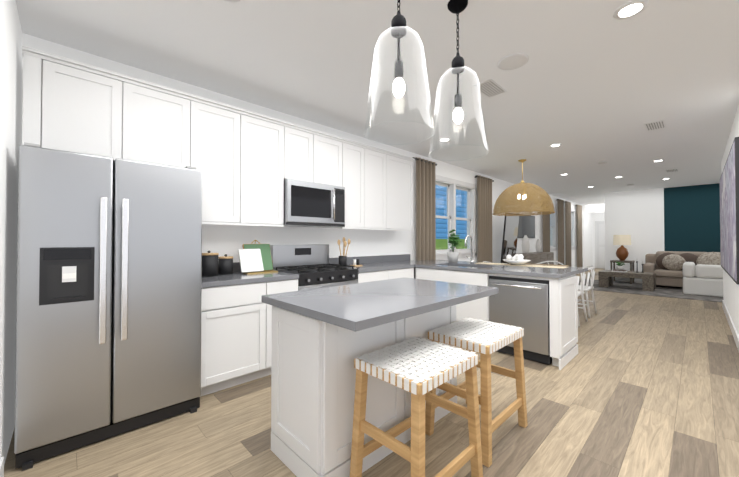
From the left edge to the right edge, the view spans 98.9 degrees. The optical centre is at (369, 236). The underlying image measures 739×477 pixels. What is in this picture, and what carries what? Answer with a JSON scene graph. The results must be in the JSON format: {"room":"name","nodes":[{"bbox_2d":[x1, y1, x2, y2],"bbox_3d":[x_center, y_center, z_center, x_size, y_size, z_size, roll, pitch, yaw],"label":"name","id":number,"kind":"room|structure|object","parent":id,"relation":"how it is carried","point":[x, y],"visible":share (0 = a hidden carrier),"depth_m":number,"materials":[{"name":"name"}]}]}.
{"room":"dining room and kitchen","nodes":[
{"label":"dining room and kitchen","id":0,"kind":"room"},
{"bbox_2d":[0,0,21,463],"bbox_3d":[-1.915,-0.088,1.571,0.120,2.700,1.650,1,-1,-44],"label":"wall","id":1,"kind":"structure","parent":0,"point":[10,75],"depth_m":1.79,"materials":[{"name":"white paint"}]},
{"bbox_2d":[21,33,592,266],"bbox_3d":[3.741,-0.001,8.261,17.550,2.700,0.150,1,-1,-44],"label":"wall","id":2,"kind":"structure","parent":0,"point":[228,240],"depth_m":4.03,"materials":[{"name":"white paint"}]},
{"bbox_2d":[22,46,133,160],"bbox_3d":[-2.102,-0.850,2.308,0.559,0.642,0.338,1,-1,-44],"label":"upper cabinet","id":3,"kind":"object","parent":2,"relation":"attached to","point":[69,106],"depth_m":2.17,"materials":[{"name":"white wood"}]},
{"bbox_2d":[134,78,193,167],"bbox_3d":[-1.803,-0.846,2.595,0.513,0.642,0.338,1,-1,-44],"label":"upper cabinet","id":4,"kind":"object","parent":2,"relation":"attached to","point":[163,118],"depth_m":2.52,"materials":[{"name":"white wood"}]},
{"bbox_2d":[194,98,249,225],"bbox_3d":[-1.468,-0.642,2.915,0.541,1.042,0.338,1,-1,-44],"label":"upper cabinet","id":5,"kind":"object","parent":2,"relation":"attached to","point":[247,162],"depth_m":2.84,"materials":[{"name":"white wood"}]},
{"bbox_2d":[250,114,289,225],"bbox_3d":[-1.156,-0.638,3.216,0.569,1.042,0.338,1,-1,-44],"label":"upper cabinet","id":6,"kind":"object","parent":2,"relation":"attached to","point":[269,138],"depth_m":3.13,"materials":[{"name":"white wood"}]},
{"bbox_2d":[218,255,383,274],"bbox_3d":[-0.779,0.325,3.785,2.658,0.099,0.020,1,-1,-44],"label":"backsplash","id":7,"kind":"structure","parent":2,"relation":"attached to","point":[363,259],"depth_m":4.38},
{"bbox_2d":[290,123,317,182],"bbox_3d":[-0.845,-0.872,3.518,0.416,0.567,0.338,1,-1,-44],"label":"upper cabinet","id":8,"kind":"object","parent":2,"relation":"attached to","point":[303,142],"depth_m":3.42,"materials":[{"name":"white wood"}]},
{"bbox_2d":[283,179,344,227],"bbox_3d":[-0.681,-0.346,3.594,0.755,0.468,0.442,1,-1,-44],"label":"microwave","id":9,"kind":"object","parent":8,"relation":"attached to","point":[311,204],"visible":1,"depth_m":3.42,"materials":[{"name":"silver metal"}]},
{"bbox_2d":[318,131,345,189],"bbox_3d":[-0.612,-0.869,3.741,0.473,0.567,0.338,1,-1,-44],"label":"upper cabinet","id":10,"kind":"object","parent":2,"relation":"attached to","point":[331,150],"depth_m":3.68,"materials":[{"name":"white wood"}]},
{"bbox_2d":[330,139,369,229],"bbox_3d":[-0.313,-0.628,4.026,0.479,1.042,0.338,1,-1,-44],"label":"upper cabinet","id":11,"kind":"object","parent":2,"relation":"attached to","point":[357,192],"depth_m":3.95,"materials":[{"name":"white wood"}]},
{"bbox_2d":[0,265,738,476],"bbox_3d":[6.150,1.251,5.719,17.280,0.130,6.830,1,-1,-44],"label":"baseboard","id":12,"kind":"structure","parent":2,"relation":"attached to","point":[730,323],"depth_m":4.40,"materials":[{"name":"white wood"}]},
{"bbox_2d":[370,146,389,229],"bbox_3d":[-0.037,-0.624,4.292,0.532,1.042,0.338,1,-1,-44],"label":"upper cabinet","id":13,"kind":"object","parent":2,"relation":"attached to","point":[379,159],"depth_m":4.23,"materials":[{"name":"white wood"}]},
{"bbox_2d":[382,254,409,261],"bbox_3d":[0.422,0.340,4.942,0.670,0.099,0.020,1,-1,-44],"label":"backsplash","id":14,"kind":"structure","parent":2,"relation":"attached to","point":[402,257],"depth_m":4.89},
{"bbox_2d":[390,154,413,229],"bbox_3d":[0.301,-0.620,4.617,0.651,1.042,0.338,1,-1,-44],"label":"upper cabinet","id":15,"kind":"object","parent":2,"relation":"attached to","point":[401,167],"depth_m":4.54,"materials":[{"name":"white wood"}]},
{"bbox_2d":[412,157,436,260],"bbox_3d":[0.933,-0.001,5.374,0.680,2.595,0.114,1,-1,-44],"label":"curtain","id":16,"kind":"object","parent":2,"relation":"hanging from","point":[425,211],"depth_m":5.36,"materials":[{"name":"brown fabric"}]},
{"bbox_2d":[435,174,476,259],"bbox_3d":[1.609,-0.331,6.191,1.750,1.545,0.182,1,-1,-44],"label":"window","id":17,"kind":"structure","parent":2,"relation":"in","point":[451,185],"depth_m":6.29,"materials":[{"name":"white"}]},
{"bbox_2d":[475,175,493,262],"bbox_3d":[2.497,0.018,6.879,0.820,2.595,0.114,1,-1,-44],"label":"curtain","id":18,"kind":"object","parent":2,"relation":"hanging from","point":[484,185],"depth_m":6.82,"materials":[{"name":"brown fabric"}]},
{"bbox_2d":[516,213,534,237],"bbox_3d":[4.228,-0.262,8.588,1.400,0.630,0.049,1,-1,-44],"label":"tv","id":19,"kind":"object","parent":2,"relation":"attached to","point":[526,225],"visible":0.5,"depth_m":8.60,"materials":[{"name":"black glass"}]},
{"bbox_2d":[542,204,549,251],"bbox_3d":[5.365,0.054,9.638,0.740,2.595,0.114,1,-1,-44],"label":"curtain","id":20,"kind":"object","parent":2,"relation":"hanging from","point":[546,225],"depth_m":9.55,"materials":[{"name":"brown fabric"}]},
{"bbox_2d":[550,204,556,251],"bbox_3d":[5.824,-0.278,10.247,1.010,1.545,0.182,1,-1,-44],"label":"window","id":21,"kind":"structure","parent":2,"relation":"in","point":[553,233],"depth_m":10.48,"materials":[{"name":"white"}]},
{"bbox_2d":[557,199,563,264],"bbox_3d":[6.428,0.067,10.660,0.690,2.595,0.114,1,-1,-44],"label":"curtain","id":22,"kind":"object","parent":2,"relation":"hanging from","point":[560,203],"depth_m":10.54,"materials":[{"name":"brown fabric"}]},
{"bbox_2d":[564,201,571,266],"bbox_3d":[7.058,0.075,11.267,0.740,2.595,0.114,1,-1,-44],"label":"curtain","id":23,"kind":"object","parent":2,"relation":"hanging from","point":[568,233],"depth_m":11.17,"materials":[{"name":"brown fabric"}]},
{"bbox_2d":[571,209,575,249],"bbox_3d":[7.518,-0.257,11.876,1.010,1.545,0.182,1,-1,-44],"label":"window","id":24,"kind":"structure","parent":2,"relation":"in","point":[573,236],"depth_m":12.11,"materials":[{"name":"white"}]},
{"bbox_2d":[575,204,582,266],"bbox_3d":[8.157,0.089,12.324,0.790,2.595,0.114,1,-1,-44],"label":"curtain","id":25,"kind":"object","parent":2,"relation":"hanging from","point":[578,207],"depth_m":12.18,"materials":[{"name":"brown fabric"}]},
{"bbox_2d":[595,221,604,268],"bbox_3d":[10.327,0.370,13.767,0.113,2.100,0.860,1,-1,-44],"label":"door","id":26,"kind":"structure","parent":2,"relation":"in","point":[599,244],"depth_m":13.94,"materials":[{"name":"white wood"}]},
{"bbox_2d":[4,268,738,476],"bbox_3d":[5.268,1.330,4.890,20.300,0.050,7.100,1,-1,-44],"label":"floor","id":27,"kind":"structure","parent":0,"point":[637,385],"depth_m":2.15,"materials":[{"name":"brown wood"}]},
{"bbox_2d":[14,142,201,470],"bbox_3d":[-1.791,0.382,2.247,0.915,1.776,0.787,1,-1,-44],"label":"fridge","id":28,"kind":"object","parent":27,"relation":"on","point":[108,297],"visible":1,"depth_m":1.92,"materials":[{"name":"silver metal"}]},
{"bbox_2d":[200,279,275,396],"bbox_3d":[-1.308,0.840,2.852,0.613,0.875,0.622,1,-1,-44],"label":"base cabinet","id":29,"kind":"object","parent":27,"relation":"on","point":[236,330],"depth_m":2.62,"materials":[{"name":"white wood"}]},
{"bbox_2d":[202,271,298,286],"bbox_3d":[-1.209,0.384,2.947,0.878,0.040,0.632,1,-1,-44],"label":"countertop","id":30,"kind":"structure","parent":29,"relation":"on","point":[237,277],"depth_m":2.78,"materials":[{"name":"grey stone"}]},
{"bbox_2d":[202,251,222,276],"bbox_3d":[-1.468,0.247,2.891,0.161,0.232,0.161,-1,-1,40],"label":"canister","id":31,"kind":"object","parent":30,"relation":"on","point":[213,264],"depth_m":2.83,"materials":[{"name":"black ceramic"}]},
{"bbox_2d":[223,254,232,274],"bbox_3d":[-1.387,0.269,3.052,0.133,0.192,0.133,-1,-1,40],"label":"canister","id":32,"kind":"object","parent":30,"relation":"on","point":[227,260],"depth_m":3.01,"materials":[{"name":"black"}]},
{"bbox_2d":[238,240,277,273],"bbox_3d":[-1.153,0.200,3.212,0.360,0.334,0.245,1,-1,-44],"label":"cookbook stand","id":33,"kind":"object","parent":30,"relation":"on","point":[255,258],"visible":1,"depth_m":3.17,"materials":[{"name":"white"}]},
{"bbox_2d":[276,279,297,293],"bbox_3d":[-1.035,0.844,3.114,0.387,0.875,0.622,1,-1,-44],"label":"base cabinet","id":34,"kind":"object","parent":27,"relation":"on","point":[282,285],"depth_m":2.94,"materials":[{"name":"white wood"}]},
{"bbox_2d":[270,244,357,290],"bbox_3d":[-0.598,0.682,3.495,0.756,1.170,0.665,1,-1,-44],"label":"gas range","id":35,"kind":"object","parent":27,"relation":"on","point":[311,266],"visible":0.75,"depth_m":3.48,"materials":[{"name":"black"}]},
{"bbox_2d":[271,305,456,476],"bbox_3d":[0.034,0.831,2.115,1.236,0.876,0.526,1,-1,-44],"label":"kitchen island","id":36,"kind":"object","parent":27,"relation":"on","point":[323,338],"depth_m":1.66,"materials":[{"name":"white wood"}]},
{"bbox_2d":[261,277,498,332],"bbox_3d":[0.124,0.372,2.020,1.310,0.040,0.840,1,-1,-44],"label":"island countertop","id":37,"kind":"structure","parent":36,"relation":"on","point":[366,305],"depth_m":1.74,"materials":[{"name":"grey stone"}]},
{"bbox_2d":[356,267,391,282],"bbox_3d":[-0.138,0.855,3.978,0.567,0.875,0.622,1,-1,-44],"label":"base cabinet","id":38,"kind":"object","parent":27,"relation":"on","point":[363,276],"depth_m":3.74,"materials":[{"name":"white wood"}]},
{"bbox_2d":[345,263,414,270],"bbox_3d":[0.026,0.399,4.134,1.012,0.040,0.632,1,-1,-44],"label":"countertop","id":39,"kind":"structure","parent":38,"relation":"on","point":[366,266],"depth_m":4.08,"materials":[{"name":"grey stone"}]},
{"bbox_2d":[337,237,350,264],"bbox_3d":[-0.325,0.194,3.919,0.180,0.365,0.108,1,-1,-44],"label":"utensil crock","id":40,"kind":"object","parent":39,"relation":"on","point":[343,260],"visible":0.9,"depth_m":3.88,"materials":[{"name":"black ceramic"}]},
{"bbox_2d":[351,259,362,265],"bbox_3d":[-0.167,0.335,4.010,0.130,0.084,0.090,1,-1,-44],"label":"salt","id":41,"kind":"object","parent":39,"relation":"on","point":[354,262],"visible":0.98,"depth_m":3.98,"materials":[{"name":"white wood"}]},
{"bbox_2d":[392,267,413,278],"bbox_3d":[0.182,0.859,4.285,0.565,0.875,0.622,1,-1,-44],"label":"base cabinet","id":42,"kind":"object","parent":27,"relation":"on","point":[397,272],"depth_m":4.09,"materials":[{"name":"white wood"}]},
{"bbox_2d":[350,337,482,476],"bbox_3d":[0.243,0.934,1.607,0.550,0.655,0.432,1,-1,-44],"label":"stool","id":43,"kind":"object","parent":27,"relation":"on","point":[428,365],"visible":1,"depth_m":1.55,"materials":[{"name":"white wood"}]},
{"bbox_2d":[414,266,513,321],"bbox_3d":[1.210,0.857,4.124,0.656,0.875,1.015,1,-1,-44],"label":"base cabinet","id":44,"kind":"object","parent":27,"relation":"on","point":[478,309],"depth_m":3.74,"materials":[{"name":"white wood"}]},
{"bbox_2d":[386,262,577,277],"bbox_3d":[1.236,0.399,4.095,0.670,0.040,2.368,1,-1,-44],"label":"countertop","id":45,"kind":"structure","parent":44,"relation":"on","point":[526,271],"depth_m":3.52,"materials":[{"name":"grey stone"}]},
{"bbox_2d":[447,229,461,262],"bbox_3d":[1.267,0.140,4.660,0.399,0.491,0.260,1,-1,-44],"label":"potted plant","id":46,"kind":"object","parent":45,"relation":"on","point":[453,255],"visible":1,"depth_m":4.60,"materials":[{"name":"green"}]},
{"bbox_2d":[465,235,473,263],"bbox_3d":[1.333,0.181,4.331,0.215,0.400,0.116,1,-1,-44],"label":"faucet","id":47,"kind":"object","parent":45,"relation":"on","point":[471,258],"visible":1,"depth_m":4.35,"materials":[{"name":"silver metal"}]},
{"bbox_2d":[477,254,567,267],"bbox_3d":[1.943,0.307,4.133,0.340,0.144,1.100,1,-1,-44],"label":"bowl","id":48,"kind":"object","parent":45,"relation":"on","point":[516,260],"visible":1,"depth_m":4.06,"materials":[{"name":"white ceramic"}]},
{"bbox_2d":[489,276,551,364],"bbox_3d":[1.744,0.860,3.506,0.656,0.829,0.597,1,-1,-44],"label":"dishwasher","id":49,"kind":"object","parent":44,"relation":"in","point":[521,302],"visible":0.65,"depth_m":3.25,"materials":[{"name":"silver metal"}]},
{"bbox_2d":[425,318,527,466],"bbox_3d":[0.705,0.941,2.079,0.570,0.655,0.432,1,-1,-44],"label":"stool","id":50,"kind":"object","parent":27,"relation":"on","point":[485,339],"visible":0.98,"depth_m":1.98,"materials":[{"name":"brown wood"}]},
{"bbox_2d":[501,213,519,262],"bbox_3d":[3.204,0.409,7.264,0.760,1.854,0.204,1,-1,-44],"label":"floor mirror","id":51,"kind":"object","parent":27,"relation":"on","point":[510,235],"visible":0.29,"depth_m":7.17,"materials":[{"name":"black mirror"}]},
{"bbox_2d":[516,252,553,264],"bbox_3d":[4.325,0.901,8.400,2.200,0.900,0.437,1,-1,-44],"label":"sideboard","id":52,"kind":"object","parent":27,"relation":"on","point":[535,257],"visible":0.08,"depth_m":8.24,"materials":[{"name":"brown wood"}]},
{"bbox_2d":[522,235,529,253],"bbox_3d":[4.000,0.211,8.097,0.188,0.470,0.188,-1,-1,37],"label":"vase","id":53,"kind":"object","parent":52,"relation":"on","point":[526,245],"depth_m":8.03,"materials":[{"name":"white ceramic"}]},
{"bbox_2d":[535,239,541,252],"bbox_3d":[4.707,0.267,8.804,0.150,0.376,0.150,-1,-1,37],"label":"vase","id":54,"kind":"object","parent":52,"relation":"on","point":[538,246],"depth_m":8.76,"materials":[{"name":"white ceramic"}]},
{"bbox_2d":[525,263,568,266],"bbox_3d":[2.859,0.936,5.741,1.800,0.760,0.900,1,-1,-44],"label":"dining table","id":55,"kind":"object","parent":27,"relation":"on","point":[547,264],"visible":0.06,"depth_m":6.27,"materials":[{"name":"brown wood"}]},
{"bbox_2d":[536,261,562,264],"bbox_3d":[3.745,0.925,6.594,0.472,0.809,0.554,1,-1,-44],"label":"dining chair","id":56,"kind":"object","parent":27,"relation":"on","point":[556,262],"visible":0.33,"depth_m":6.78,"materials":[{"name":"white wood"}]},
{"bbox_2d":[577,272,587,326],"bbox_3d":[3.011,0.902,4.833,0.554,0.809,0.472,1,-1,-44],"label":"dining chair","id":57,"kind":"object","parent":27,"relation":"on","point":[581,292],"visible":0.27,"depth_m":4.80,"materials":[{"name":"white wood"}]},
{"bbox_2d":[578,267,596,317],"bbox_3d":[3.530,0.909,5.360,0.554,0.809,0.472,1,-1,-44],"label":"dining chair","id":58,"kind":"object","parent":27,"relation":"on","point":[587,288],"visible":0.52,"depth_m":5.17,"materials":[{"name":"white wood"}]},
{"bbox_2d":[579,279,722,301],"bbox_3d":[7.894,1.329,7.209,2.500,0.010,5.600,1,-1,-44],"label":"living room rug","id":59,"kind":"object","parent":27,"relation":"on","point":[636,288],"visible":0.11,"depth_m":7.74,"materials":[{"name":"grey fabric"}]},
{"bbox_2d":[610,235,634,283],"bbox_3d":[7.345,0.655,9.187,0.500,1.388,0.500,1,-1,-44],"label":"table lamp","id":60,"kind":"object","parent":59,"relation":"on","point":[622,252],"visible":0.85,"depth_m":9.09,"materials":[{"name":"brown wood"}]},
{"bbox_2d":[598,270,655,291],"bbox_3d":[6.668,1.132,8.197,0.700,0.408,1.080,1,-1,-44],"label":"coffee table","id":61,"kind":"object","parent":59,"relation":"on","point":[605,278],"visible":1,"depth_m":7.97,"materials":[{"name":"brown wood"}]},
{"bbox_2d":[612,258,643,272],"bbox_3d":[6.671,0.747,8.166,0.255,0.360,0.635,1,-1,-44],"label":"decor","id":62,"kind":"object","parent":61,"relation":"on","point":[619,267],"visible":1,"depth_m":8.21,"materials":[{"name":"white ceramic"}]},
{"bbox_2d":[643,251,720,286],"bbox_3d":[8.775,0.850,7.438,0.980,0.952,3.500,1,-1,-44],"label":"sofa","id":63,"kind":"object","parent":59,"relation":"on","point":[666,267],"visible":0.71,"depth_m":8.00,"materials":[{"name":"beige fabric"}]},
{"bbox_2d":[683,262,722,296],"bbox_3d":[7.946,0.966,6.965,0.830,0.708,1.470,1,-1,-44],"label":"chaise","id":64,"kind":"object","parent":59,"relation":"on","point":[702,280],"visible":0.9,"depth_m":6.98,"materials":[{"name":"white fabric"}]},
{"bbox_2d":[15,0,738,203],"bbox_3d":[6.133,-1.424,5.758,17.900,0.080,7.100,1,-1,-44],"label":"ceiling","id":65,"kind":"structure","parent":0,"point":[589,85],"depth_m":2.70,"materials":[{"name":"white paint"}]},
{"bbox_2d":[364,0,434,144],"bbox_3d":[0.147,-0.971,1.588,0.354,0.930,0.354,1,-1,-44],"label":"glass pendant light","id":66,"kind":"object","parent":65,"relation":"hanging from","point":[398,27],"visible":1,"depth_m":1.57,"materials":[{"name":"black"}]},
{"bbox_2d":[439,138,450,141],"bbox_3d":[1.089,-1.394,4.582,0.170,0.008,0.170,1,-1,-44],"label":"recessed light","id":67,"kind":"object","parent":65,"relation":"in","point":[446,139],"depth_m":4.56,"materials":[{"name":"white"}]},
{"bbox_2d":[429,0,488,160],"bbox_3d":[0.543,-0.967,1.941,0.354,0.930,0.354,1,-1,-44],"label":"glass pendant light","id":68,"kind":"object","parent":65,"relation":"hanging from","point":[456,7],"visible":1,"depth_m":1.92,"materials":[{"name":"black"}]},
{"bbox_2d":[474,79,506,97],"bbox_3d":[1.158,-1.414,3.039,0.340,0.008,0.180,1,-1,-44],"label":"ceiling vent","id":69,"kind":"object","parent":65,"relation":"in","point":[489,88],"visible":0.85,"depth_m":3.02,"materials":[{"name":"white metal"}]},
{"bbox_2d":[498,53,528,69],"bbox_3d":[1.170,-1.419,2.579,0.230,0.010,0.230,1,-1,-44],"label":"ceiling speaker","id":70,"kind":"object","parent":65,"relation":"attached to","point":[513,61],"visible":0.98,"depth_m":2.56,"materials":[{"name":"white plastic"}]},
{"bbox_2d":[493,159,554,215],"bbox_3d":[2.780,-0.892,5.745,1.016,0.980,1.016,1,-1,-44],"label":"dome pendant light","id":71,"kind":"object","parent":65,"relation":"hanging from","point":[544,200],"visible":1,"depth_m":5.48,"materials":[{"name":"wicker"}]},
{"bbox_2d":[549,143,561,146],"bbox_3d":[2.848,-1.391,4.845,0.170,0.008,0.170,1,-1,-44],"label":"recessed light","id":72,"kind":"object","parent":65,"relation":"in","point":[556,145],"visible":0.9,"depth_m":4.84,"materials":[{"name":"white"}]},
{"bbox_2d":[613,0,647,19],"bbox_3d":[1.647,-1.428,1.997,0.170,0.008,0.170,1,-1,-44],"label":"recessed light","id":73,"kind":"object","parent":65,"relation":"in","point":[628,9],"visible":1,"depth_m":1.99,"materials":[{"name":"white plastic"}]},
{"bbox_2d":[644,120,665,130],"bbox_3d":[3.624,-1.402,4.009,0.340,0.008,0.180,1,-1,-44],"label":"ceiling vent","id":74,"kind":"object","parent":65,"relation":"in","point":[655,125],"visible":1,"depth_m":4.00,"materials":[{"name":"white metal"}]},
{"bbox_2d":[666,168,677,171],"bbox_3d":[6.312,-1.368,6.595,0.340,0.008,0.180,1,-1,-44],"label":"ceiling vent","id":75,"kind":"object","parent":65,"relation":"in","point":[671,170],"visible":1,"depth_m":6.58,"materials":[{"name":"white metal"}]},
{"bbox_2d":[580,203,603,266],"bbox_3d":[8.975,0.051,12.304,0.100,2.700,1.280,1,-1,-44],"label":"wall","id":76,"kind":"structure","parent":0,"point":[597,209],"depth_m":12.67,"materials":[{"name":"white paint"}]},
{"bbox_2d":[604,183,720,271],"bbox_3d":[9.260,-0.007,7.840,0.120,2.700,5.550,1,-1,-44],"label":"wall","id":77,"kind":"structure","parent":0,"point":[682,218],"depth_m":8.85,"materials":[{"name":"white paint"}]},
{"bbox_2d":[721,105,738,334],"bbox_3d":[5.124,-0.052,4.409,4.200,2.700,0.120,1,-1,-44],"label":"wall","id":78,"kind":"structure","parent":0,"point":[731,293],"depth_m":4.15,"materials":[{"name":"white paint"}]},
{"bbox_2d":[720,137,738,284],"bbox_3d":[5.049,-0.251,4.453,3.350,1.540,0.041,1,-1,-44],"label":"canvas art","id":79,"kind":"object","parent":78,"relation":"attached to","point":[729,213],"visible":1,"depth_m":3.76,"materials":[{"name":"black"}]},
{"label":"outside","id":80,"kind":"structure","parent":0,"visible":0},
{"bbox_2d":[436,185,466,249],"bbox_3d":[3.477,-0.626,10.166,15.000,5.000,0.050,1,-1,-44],"label":"outside view","id":81,"kind":"structure","parent":80,"point":[444,211],"depth_m":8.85,"materials":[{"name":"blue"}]}
]}

